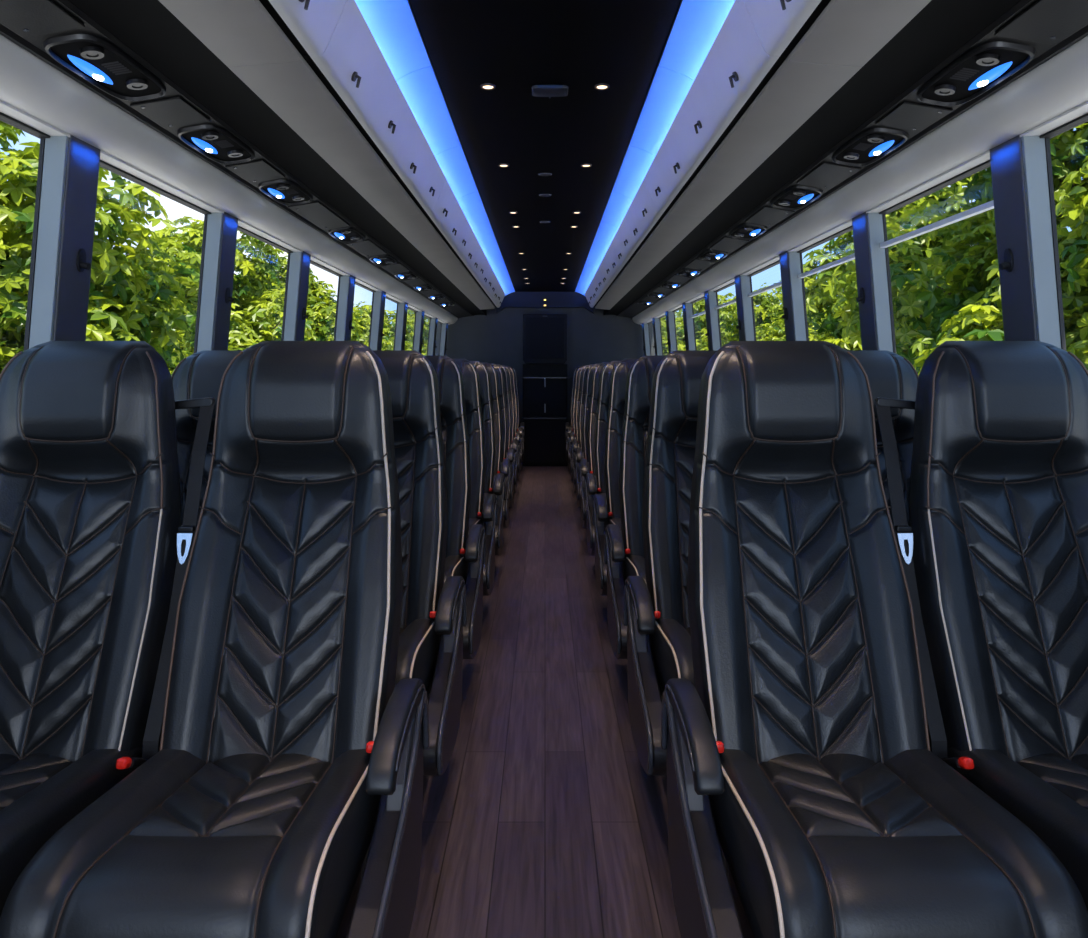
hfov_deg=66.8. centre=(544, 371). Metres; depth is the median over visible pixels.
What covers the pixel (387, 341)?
leafy tree
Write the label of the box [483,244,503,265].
panel
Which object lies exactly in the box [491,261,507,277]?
panel
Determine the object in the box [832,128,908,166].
console
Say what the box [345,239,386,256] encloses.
cover
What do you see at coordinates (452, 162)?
panel
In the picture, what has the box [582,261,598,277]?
panel
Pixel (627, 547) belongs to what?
seat
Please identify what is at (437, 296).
console
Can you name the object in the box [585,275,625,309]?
bin
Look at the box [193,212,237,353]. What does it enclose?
pillar
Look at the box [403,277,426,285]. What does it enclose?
cover
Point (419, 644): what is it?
cushion
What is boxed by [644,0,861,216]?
bin
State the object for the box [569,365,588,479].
seat
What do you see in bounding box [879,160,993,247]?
window
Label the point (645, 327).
pillar
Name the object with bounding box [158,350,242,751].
seat
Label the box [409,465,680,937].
floor
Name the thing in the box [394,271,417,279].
console
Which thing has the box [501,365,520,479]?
seat
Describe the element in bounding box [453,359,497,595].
seat
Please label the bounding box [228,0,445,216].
bin
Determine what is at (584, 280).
panel
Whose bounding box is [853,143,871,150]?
speaker grille
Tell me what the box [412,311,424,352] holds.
pillar
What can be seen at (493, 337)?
wall
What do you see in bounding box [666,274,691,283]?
cover
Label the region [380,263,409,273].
cover
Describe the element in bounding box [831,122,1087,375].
leafy tree
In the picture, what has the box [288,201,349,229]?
cover
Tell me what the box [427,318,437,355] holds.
pillar
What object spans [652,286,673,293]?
cover
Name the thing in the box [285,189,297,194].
speaker grille
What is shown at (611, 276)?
bin
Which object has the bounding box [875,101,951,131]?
cover
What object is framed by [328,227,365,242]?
console
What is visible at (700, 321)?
leafy tree
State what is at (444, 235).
bin
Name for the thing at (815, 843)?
cushion
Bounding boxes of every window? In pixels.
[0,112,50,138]
[99,160,210,213]
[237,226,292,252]
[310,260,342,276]
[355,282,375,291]
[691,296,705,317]
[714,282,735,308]
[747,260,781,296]
[797,226,854,277]
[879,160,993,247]
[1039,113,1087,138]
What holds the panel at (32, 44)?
attached to the wall
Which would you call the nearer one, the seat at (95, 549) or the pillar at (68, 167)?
the seat at (95, 549)
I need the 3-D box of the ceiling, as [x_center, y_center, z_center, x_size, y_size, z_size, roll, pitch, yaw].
[0.000,-1.040,4.450,0.750,0.040,12.300,0,0,0]
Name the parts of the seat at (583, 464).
armrest, backrest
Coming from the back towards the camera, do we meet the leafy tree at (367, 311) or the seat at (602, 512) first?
the leafy tree at (367, 311)
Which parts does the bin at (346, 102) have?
door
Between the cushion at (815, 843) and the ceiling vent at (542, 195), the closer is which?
the cushion at (815, 843)
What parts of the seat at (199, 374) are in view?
backrest, quilted panel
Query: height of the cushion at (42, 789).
0.213 m
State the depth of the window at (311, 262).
4.78 m
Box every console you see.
[43,34,165,100]
[177,125,254,163]
[258,179,312,205]
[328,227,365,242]
[369,254,396,265]
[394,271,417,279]
[413,284,432,290]
[428,294,444,299]
[440,302,454,306]
[637,300,652,305]
[647,292,664,297]
[660,281,680,288]
[677,268,700,276]
[698,249,727,261]
[729,223,766,239]
[771,186,822,209]
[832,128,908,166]
[917,41,1035,105]
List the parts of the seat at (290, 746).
quilted seat panel, backrest, quilted panel, armrest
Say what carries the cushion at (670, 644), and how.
on the seat at (657, 608)
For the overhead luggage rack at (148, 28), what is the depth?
2.27 m
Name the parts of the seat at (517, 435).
backrest, armrest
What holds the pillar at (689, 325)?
attached to the wall
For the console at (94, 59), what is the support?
attached to the panel at (32, 44)
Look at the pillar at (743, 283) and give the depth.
5.18 m
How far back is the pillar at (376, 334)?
6.20 m
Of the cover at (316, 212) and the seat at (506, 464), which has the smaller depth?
the cover at (316, 212)
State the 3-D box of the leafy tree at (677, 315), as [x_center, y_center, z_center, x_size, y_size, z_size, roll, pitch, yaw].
[6.495,-0.413,43.792,5.228,5.938,4.342,0,0,-17]
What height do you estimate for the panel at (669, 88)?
0.104 m
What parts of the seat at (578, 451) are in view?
armrest, backrest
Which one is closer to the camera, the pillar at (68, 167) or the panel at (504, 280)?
the pillar at (68, 167)
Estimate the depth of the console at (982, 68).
1.94 m
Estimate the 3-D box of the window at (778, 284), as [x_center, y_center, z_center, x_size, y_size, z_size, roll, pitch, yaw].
[1.317,-0.207,4.753,0.095,0.845,0.875,0,0,0]
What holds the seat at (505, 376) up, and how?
on the platform
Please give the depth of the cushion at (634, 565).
3.13 m
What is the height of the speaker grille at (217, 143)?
0.009 m
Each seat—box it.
[0,341,214,916]
[0,341,428,937]
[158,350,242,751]
[372,350,466,774]
[425,356,485,658]
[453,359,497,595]
[470,361,504,554]
[481,362,510,527]
[491,364,514,506]
[496,364,517,491]
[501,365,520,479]
[506,366,522,468]
[509,366,524,460]
[565,366,580,460]
[567,366,583,468]
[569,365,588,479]
[572,364,593,491]
[575,364,598,506]
[579,362,608,527]
[585,361,619,554]
[592,359,636,595]
[604,356,664,658]
[623,350,717,774]
[661,341,1087,937]
[847,350,931,751]
[875,341,1087,910]
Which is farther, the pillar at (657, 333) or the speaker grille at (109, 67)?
the pillar at (657, 333)
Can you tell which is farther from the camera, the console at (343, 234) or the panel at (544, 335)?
the panel at (544, 335)
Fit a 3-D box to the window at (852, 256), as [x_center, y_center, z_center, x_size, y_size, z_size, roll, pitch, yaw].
[1.317,-0.207,3.732,0.095,0.845,0.875,0,0,0]
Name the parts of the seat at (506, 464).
backrest, armrest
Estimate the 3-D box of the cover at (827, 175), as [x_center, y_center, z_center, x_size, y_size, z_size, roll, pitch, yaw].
[1.018,-0.706,2.975,0.130,0.026,0.310,0,0,0]
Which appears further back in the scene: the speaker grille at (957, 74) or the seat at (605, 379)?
the seat at (605, 379)
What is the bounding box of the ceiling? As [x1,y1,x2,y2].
[408,0,681,291]
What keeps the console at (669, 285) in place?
attached to the panel at (1044, 52)
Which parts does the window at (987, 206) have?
seal frame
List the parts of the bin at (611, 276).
door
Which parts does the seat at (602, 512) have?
armrest, backrest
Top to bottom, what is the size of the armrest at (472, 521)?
0.213 m
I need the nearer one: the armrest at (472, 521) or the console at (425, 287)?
the armrest at (472, 521)
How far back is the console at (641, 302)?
8.38 m
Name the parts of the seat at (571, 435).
armrest, backrest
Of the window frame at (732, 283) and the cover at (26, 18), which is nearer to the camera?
the cover at (26, 18)
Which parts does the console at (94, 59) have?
bulb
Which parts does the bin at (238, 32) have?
door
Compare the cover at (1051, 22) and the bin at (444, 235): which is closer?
the cover at (1051, 22)
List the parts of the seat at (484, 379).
backrest, armrest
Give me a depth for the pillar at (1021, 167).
2.13 m
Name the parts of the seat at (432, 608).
quilted panel, backrest, armrest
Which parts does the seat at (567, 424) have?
backrest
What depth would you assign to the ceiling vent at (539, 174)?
4.25 m
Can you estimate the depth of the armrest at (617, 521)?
3.93 m
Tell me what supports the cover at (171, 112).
attached to the panel at (32, 44)
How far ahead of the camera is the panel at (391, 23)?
2.43 m
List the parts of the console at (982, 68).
bulb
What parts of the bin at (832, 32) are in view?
door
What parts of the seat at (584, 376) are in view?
armrest, backrest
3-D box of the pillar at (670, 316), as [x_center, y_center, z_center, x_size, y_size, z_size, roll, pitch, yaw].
[1.290,-0.217,8.316,0.138,0.865,0.159,0,0,0]
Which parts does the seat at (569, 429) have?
backrest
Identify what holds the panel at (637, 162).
attached to the ceiling
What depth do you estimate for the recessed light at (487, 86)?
2.94 m
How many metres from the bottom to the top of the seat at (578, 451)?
1.172 m
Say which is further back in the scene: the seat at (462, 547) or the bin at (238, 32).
the seat at (462, 547)
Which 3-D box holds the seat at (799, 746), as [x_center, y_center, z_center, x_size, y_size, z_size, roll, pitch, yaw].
[0.509,0.514,1.528,0.523,1.172,0.821,0,0,0]
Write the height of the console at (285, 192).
0.034 m
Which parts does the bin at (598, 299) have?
door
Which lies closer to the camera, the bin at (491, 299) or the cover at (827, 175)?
the cover at (827, 175)
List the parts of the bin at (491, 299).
door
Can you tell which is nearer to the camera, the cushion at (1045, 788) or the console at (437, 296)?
the cushion at (1045, 788)
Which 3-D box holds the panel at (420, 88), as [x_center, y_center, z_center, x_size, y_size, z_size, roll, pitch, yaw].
[-0.465,-0.975,3.220,0.178,0.104,0.956,0,0,0]
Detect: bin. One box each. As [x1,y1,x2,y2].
[159,0,345,66]
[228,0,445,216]
[384,179,478,268]
[438,244,494,293]
[464,275,504,309]
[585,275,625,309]
[595,244,651,293]
[611,179,705,268]
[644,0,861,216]
[744,0,930,66]
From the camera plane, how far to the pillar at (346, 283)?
5.18 m
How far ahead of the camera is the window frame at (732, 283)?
5.83 m
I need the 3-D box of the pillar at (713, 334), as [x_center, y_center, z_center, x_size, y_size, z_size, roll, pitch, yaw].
[1.290,-0.217,6.276,0.138,0.865,0.159,0,0,0]
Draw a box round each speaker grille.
[101,61,131,74]
[214,140,233,147]
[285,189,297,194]
[784,195,797,199]
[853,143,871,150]
[950,68,979,80]
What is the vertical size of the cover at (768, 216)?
0.026 m
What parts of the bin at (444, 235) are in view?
door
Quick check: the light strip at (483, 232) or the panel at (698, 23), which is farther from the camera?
the light strip at (483, 232)
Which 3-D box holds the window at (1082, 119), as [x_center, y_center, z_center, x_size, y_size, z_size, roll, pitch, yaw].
[1.317,-0.207,1.692,0.095,0.845,0.875,0,0,0]
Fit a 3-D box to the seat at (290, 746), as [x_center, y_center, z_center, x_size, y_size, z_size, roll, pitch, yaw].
[-0.509,0.514,1.528,0.523,1.172,0.821,0,0,0]
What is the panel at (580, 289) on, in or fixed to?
attached to the ceiling
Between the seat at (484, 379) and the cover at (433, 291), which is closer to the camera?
the seat at (484, 379)
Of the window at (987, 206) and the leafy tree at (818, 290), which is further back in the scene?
the leafy tree at (818, 290)
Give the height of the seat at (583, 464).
1.172 m
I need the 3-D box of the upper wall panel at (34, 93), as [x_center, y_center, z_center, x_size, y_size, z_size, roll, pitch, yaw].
[-1.245,-0.678,4.450,0.250,0.144,12.300,0,0,0]
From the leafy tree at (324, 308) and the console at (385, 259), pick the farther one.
the leafy tree at (324, 308)
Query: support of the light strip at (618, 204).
attached to the ceiling
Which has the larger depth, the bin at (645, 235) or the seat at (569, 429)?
the seat at (569, 429)
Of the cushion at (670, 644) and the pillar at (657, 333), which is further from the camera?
the pillar at (657, 333)
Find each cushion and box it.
[0,747,141,916]
[0,749,380,937]
[395,618,439,690]
[440,555,466,637]
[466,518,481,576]
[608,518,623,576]
[623,555,649,637]
[650,618,694,690]
[709,749,1087,937]
[948,747,1087,910]
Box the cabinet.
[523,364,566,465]
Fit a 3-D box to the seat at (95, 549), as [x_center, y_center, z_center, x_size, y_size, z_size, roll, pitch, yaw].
[-1.021,0.514,1.532,0.493,1.172,0.826,0,0,0]
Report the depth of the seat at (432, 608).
2.54 m
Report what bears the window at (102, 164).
in the wall
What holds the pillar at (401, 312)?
attached to the wall
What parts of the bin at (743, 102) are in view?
door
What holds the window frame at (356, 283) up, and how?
in the wall
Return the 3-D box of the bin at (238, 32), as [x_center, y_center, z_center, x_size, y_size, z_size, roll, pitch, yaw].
[-0.780,-0.831,1.025,0.639,0.219,1.847,0,0,0]
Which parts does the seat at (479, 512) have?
backrest, armrest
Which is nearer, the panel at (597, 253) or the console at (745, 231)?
the console at (745, 231)
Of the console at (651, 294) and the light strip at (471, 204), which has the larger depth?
the console at (651, 294)
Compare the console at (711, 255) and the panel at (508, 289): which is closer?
the console at (711, 255)
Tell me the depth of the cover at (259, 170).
2.89 m
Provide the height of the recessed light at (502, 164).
0.006 m
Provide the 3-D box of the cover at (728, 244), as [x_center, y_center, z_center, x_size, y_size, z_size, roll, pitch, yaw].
[1.018,-0.706,4.575,0.130,0.026,0.410,0,0,0]
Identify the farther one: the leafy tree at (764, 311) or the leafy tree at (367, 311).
the leafy tree at (367, 311)
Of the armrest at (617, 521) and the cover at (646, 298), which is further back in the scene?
the cover at (646, 298)
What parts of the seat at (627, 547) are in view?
armrest, backrest, quilted panel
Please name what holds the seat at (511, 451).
on the platform
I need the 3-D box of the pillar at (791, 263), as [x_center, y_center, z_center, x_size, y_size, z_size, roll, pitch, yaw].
[1.290,-0.217,4.236,0.138,0.865,0.159,0,0,0]
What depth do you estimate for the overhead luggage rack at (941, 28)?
2.27 m
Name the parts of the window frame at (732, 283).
seal frame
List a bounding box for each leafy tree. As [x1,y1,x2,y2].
[0,121,200,373]
[142,216,315,375]
[238,249,360,340]
[327,303,393,349]
[353,301,421,353]
[390,309,429,355]
[660,309,683,337]
[661,317,684,355]
[667,295,736,353]
[696,280,783,349]
[755,293,832,340]
[803,172,993,372]
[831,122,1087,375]
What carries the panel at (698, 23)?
attached to the ceiling
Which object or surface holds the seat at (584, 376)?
on the platform
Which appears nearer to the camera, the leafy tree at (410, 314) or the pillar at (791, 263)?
the pillar at (791, 263)
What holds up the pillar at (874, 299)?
attached to the wall
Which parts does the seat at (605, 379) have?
armrest, backrest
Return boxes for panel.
[0,0,472,317]
[355,0,430,79]
[396,66,460,155]
[435,146,477,199]
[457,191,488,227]
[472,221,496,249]
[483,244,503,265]
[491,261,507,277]
[496,292,593,312]
[497,274,511,287]
[502,284,514,296]
[523,314,566,363]
[575,284,587,296]
[578,274,592,287]
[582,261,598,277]
[586,244,606,265]
[593,221,617,249]
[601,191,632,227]
[612,146,654,199]
[617,0,1087,317]
[629,66,693,155]
[659,0,734,79]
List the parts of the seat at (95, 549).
quilted seat panel, quilted panel, backrest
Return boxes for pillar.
[24,135,99,350]
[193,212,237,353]
[281,251,310,340]
[334,275,355,340]
[368,291,385,349]
[393,302,407,349]
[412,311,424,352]
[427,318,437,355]
[439,323,447,355]
[642,323,650,355]
[652,318,662,355]
[665,311,677,352]
[682,302,696,349]
[704,291,721,349]
[734,275,755,340]
[779,251,808,340]
[852,212,896,353]
[990,135,1065,350]
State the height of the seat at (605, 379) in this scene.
1.172 m
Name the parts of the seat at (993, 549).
backrest, quilted panel, quilted seat panel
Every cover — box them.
[0,0,84,36]
[130,96,209,128]
[225,160,284,182]
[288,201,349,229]
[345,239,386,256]
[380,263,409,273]
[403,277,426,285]
[420,289,440,295]
[433,298,450,303]
[641,296,659,301]
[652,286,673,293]
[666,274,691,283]
[685,258,715,269]
[709,236,748,251]
[745,206,794,225]
[796,162,861,188]
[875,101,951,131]
[994,0,1087,44]
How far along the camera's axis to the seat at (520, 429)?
9.36 m
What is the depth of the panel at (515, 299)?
10.48 m
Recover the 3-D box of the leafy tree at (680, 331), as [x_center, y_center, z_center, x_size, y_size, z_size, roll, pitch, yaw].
[6.301,-0.005,38.120,3.811,5.124,4.434,0,0,-36]
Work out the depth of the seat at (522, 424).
10.22 m
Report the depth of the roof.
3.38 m
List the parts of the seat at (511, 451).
backrest, armrest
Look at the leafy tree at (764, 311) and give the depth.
26.62 m
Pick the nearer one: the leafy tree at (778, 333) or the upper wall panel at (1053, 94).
the upper wall panel at (1053, 94)
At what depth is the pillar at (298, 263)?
4.16 m
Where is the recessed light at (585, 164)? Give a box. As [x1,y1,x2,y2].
[581,163,591,166]
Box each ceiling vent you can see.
[538,173,551,175]
[539,194,550,196]
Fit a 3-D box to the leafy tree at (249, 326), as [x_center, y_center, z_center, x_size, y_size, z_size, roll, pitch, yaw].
[-6.254,-0.307,15.878,4.186,5.726,5.040,0,0,21]
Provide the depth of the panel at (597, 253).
7.00 m
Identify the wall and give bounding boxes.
[435,286,654,464]
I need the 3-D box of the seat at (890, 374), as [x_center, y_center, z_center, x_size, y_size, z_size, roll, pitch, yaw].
[1.021,0.514,2.382,0.493,1.172,0.826,0,0,0]
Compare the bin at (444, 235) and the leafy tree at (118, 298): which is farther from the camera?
the leafy tree at (118, 298)
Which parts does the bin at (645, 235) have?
door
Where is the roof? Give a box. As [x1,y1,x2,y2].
[407,0,682,281]
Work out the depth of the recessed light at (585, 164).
4.05 m
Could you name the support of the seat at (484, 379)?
on the platform
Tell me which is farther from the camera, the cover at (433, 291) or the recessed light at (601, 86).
the cover at (433, 291)
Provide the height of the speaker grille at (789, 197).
0.009 m
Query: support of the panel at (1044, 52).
attached to the wall
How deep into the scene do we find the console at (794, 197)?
3.33 m
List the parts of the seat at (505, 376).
backrest, armrest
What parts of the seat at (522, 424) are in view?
backrest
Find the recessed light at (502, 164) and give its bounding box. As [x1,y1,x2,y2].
[498,163,508,166]
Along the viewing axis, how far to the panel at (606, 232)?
6.00 m
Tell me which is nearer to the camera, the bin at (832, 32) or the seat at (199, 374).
the bin at (832, 32)
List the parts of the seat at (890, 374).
quilted panel, backrest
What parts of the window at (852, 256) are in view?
seal frame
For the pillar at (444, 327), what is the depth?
10.28 m
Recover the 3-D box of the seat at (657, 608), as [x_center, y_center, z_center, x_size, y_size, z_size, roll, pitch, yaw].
[0.509,0.514,2.377,0.523,1.172,0.821,0,0,0]
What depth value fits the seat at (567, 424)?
10.22 m
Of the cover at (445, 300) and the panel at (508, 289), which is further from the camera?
the panel at (508, 289)
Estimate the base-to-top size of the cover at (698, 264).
0.026 m
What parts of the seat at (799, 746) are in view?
armrest, quilted panel, backrest, quilted seat panel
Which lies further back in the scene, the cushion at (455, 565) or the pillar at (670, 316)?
the pillar at (670, 316)
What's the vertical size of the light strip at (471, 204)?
0.104 m
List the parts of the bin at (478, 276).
door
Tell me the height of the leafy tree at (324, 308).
5.866 m
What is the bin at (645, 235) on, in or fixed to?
attached to the overhead luggage rack at (941, 28)
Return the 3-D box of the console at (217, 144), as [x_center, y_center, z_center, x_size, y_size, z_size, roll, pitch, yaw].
[-1.018,-0.704,2.570,0.138,0.034,0.380,0,0,0]
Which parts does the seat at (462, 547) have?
quilted panel, backrest, armrest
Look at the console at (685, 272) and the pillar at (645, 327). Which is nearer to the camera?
the console at (685, 272)
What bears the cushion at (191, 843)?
on the seat at (290, 746)
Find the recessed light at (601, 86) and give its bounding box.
[594,83,608,89]
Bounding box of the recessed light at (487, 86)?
[481,83,495,89]
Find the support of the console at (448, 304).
attached to the panel at (32, 44)
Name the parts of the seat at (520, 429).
backrest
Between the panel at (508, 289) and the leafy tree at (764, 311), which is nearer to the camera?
the panel at (508, 289)
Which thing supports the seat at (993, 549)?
on the platform
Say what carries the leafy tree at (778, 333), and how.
on the ground

